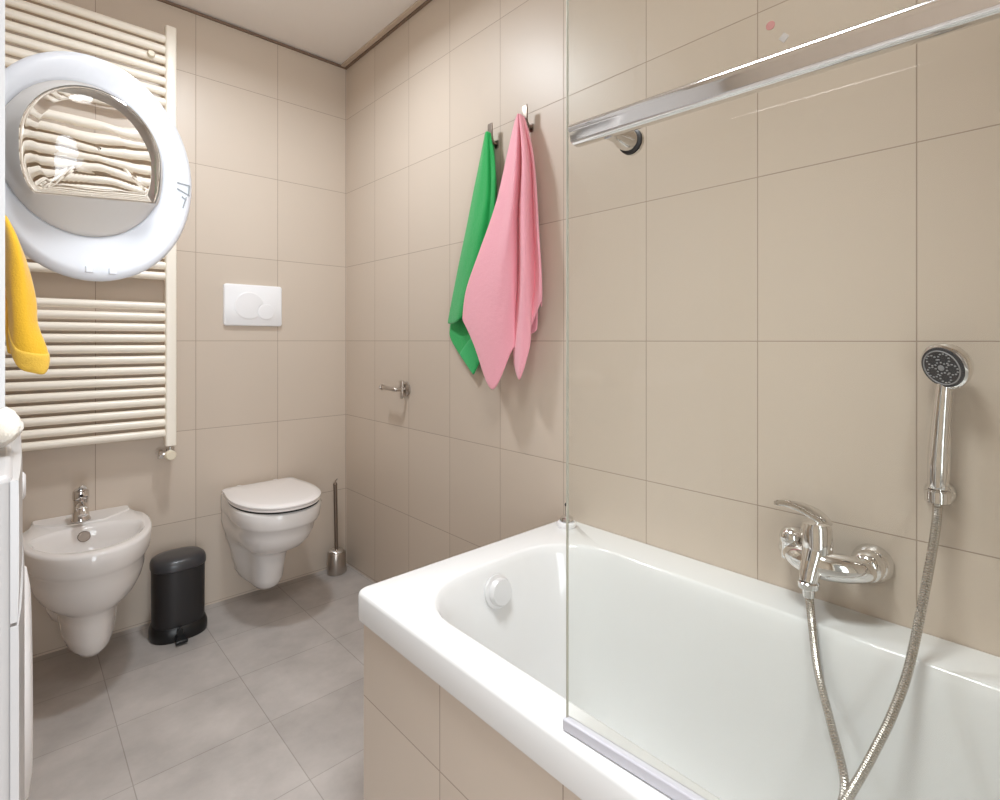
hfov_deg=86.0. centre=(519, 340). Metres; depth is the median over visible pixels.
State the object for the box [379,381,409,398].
toilet paper holder
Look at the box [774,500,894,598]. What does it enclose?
mixer
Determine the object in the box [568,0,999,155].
rail
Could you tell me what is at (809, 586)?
outlet
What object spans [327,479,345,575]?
toilet brush
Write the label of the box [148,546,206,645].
pedal bin
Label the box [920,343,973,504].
shower
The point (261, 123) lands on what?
wall
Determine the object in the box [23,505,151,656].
bidet
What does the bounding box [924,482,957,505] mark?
holder
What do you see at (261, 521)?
toilet
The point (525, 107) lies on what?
towel hook
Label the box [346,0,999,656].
wall
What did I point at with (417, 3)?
trim
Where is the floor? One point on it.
(266, 702)
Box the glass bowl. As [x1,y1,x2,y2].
[19,87,159,202]
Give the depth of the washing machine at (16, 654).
0.50 m
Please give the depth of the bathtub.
1.04 m
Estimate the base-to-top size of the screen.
1.472 m
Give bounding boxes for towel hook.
[488,123,497,148]
[522,104,532,132]
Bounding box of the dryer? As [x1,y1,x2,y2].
[0,0,191,408]
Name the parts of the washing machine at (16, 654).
control panel, panel, programme knob, door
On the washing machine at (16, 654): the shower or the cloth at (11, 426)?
the cloth at (11, 426)
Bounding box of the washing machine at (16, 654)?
[0,434,32,799]
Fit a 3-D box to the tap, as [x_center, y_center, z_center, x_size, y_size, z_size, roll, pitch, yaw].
[-1.511,0.560,1.846,0.056,0.138,0.132,0,0,-44]
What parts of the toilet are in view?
seat, lid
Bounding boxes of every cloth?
[0,407,23,447]
[5,215,49,374]
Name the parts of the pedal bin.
lid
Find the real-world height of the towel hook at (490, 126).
0.078 m
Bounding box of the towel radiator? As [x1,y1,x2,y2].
[5,0,175,459]
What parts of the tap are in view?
lever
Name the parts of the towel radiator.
rail, rail, rail, rail, rail, rail, rail, rail, rail, rail, rail, rail, rail, rail, rail, rail, rail, rail, rail, rail, rail, rail, post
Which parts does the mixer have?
diverter knob, lever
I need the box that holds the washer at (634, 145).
[620,130,641,154]
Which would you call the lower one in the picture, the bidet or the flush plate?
the bidet
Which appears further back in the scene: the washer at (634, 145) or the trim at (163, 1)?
the trim at (163, 1)
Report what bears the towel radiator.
attached to the wall at (261, 123)
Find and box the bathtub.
[358,503,999,799]
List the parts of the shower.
handle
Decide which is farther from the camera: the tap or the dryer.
the tap
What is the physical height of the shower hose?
0.536 m
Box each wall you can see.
[5,0,345,657]
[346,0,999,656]
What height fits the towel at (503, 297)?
0.872 m
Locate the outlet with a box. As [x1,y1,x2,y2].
[797,578,819,598]
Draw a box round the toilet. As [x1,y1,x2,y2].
[221,477,321,589]
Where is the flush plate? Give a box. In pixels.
[223,283,281,325]
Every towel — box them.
[448,131,496,373]
[462,113,541,389]
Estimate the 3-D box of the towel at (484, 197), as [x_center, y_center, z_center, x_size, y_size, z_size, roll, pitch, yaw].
[-0.178,-0.295,1.899,0.041,0.830,0.284,0,0,-44]
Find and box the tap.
[70,485,90,522]
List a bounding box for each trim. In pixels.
[158,0,346,69]
[341,0,425,66]
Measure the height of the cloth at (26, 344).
0.248 m
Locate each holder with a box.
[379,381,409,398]
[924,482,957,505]
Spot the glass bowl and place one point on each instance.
(62, 130)
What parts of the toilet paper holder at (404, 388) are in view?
arm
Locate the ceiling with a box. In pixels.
[167,0,416,64]
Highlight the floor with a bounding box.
[26,563,374,799]
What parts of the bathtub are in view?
tiled panel, overflow knob, rim knob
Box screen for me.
[563,0,788,799]
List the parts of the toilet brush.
handle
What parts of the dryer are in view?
panel, door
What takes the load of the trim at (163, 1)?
attached to the wall at (261, 123)
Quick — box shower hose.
[805,504,942,799]
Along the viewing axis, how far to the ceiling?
2.26 m

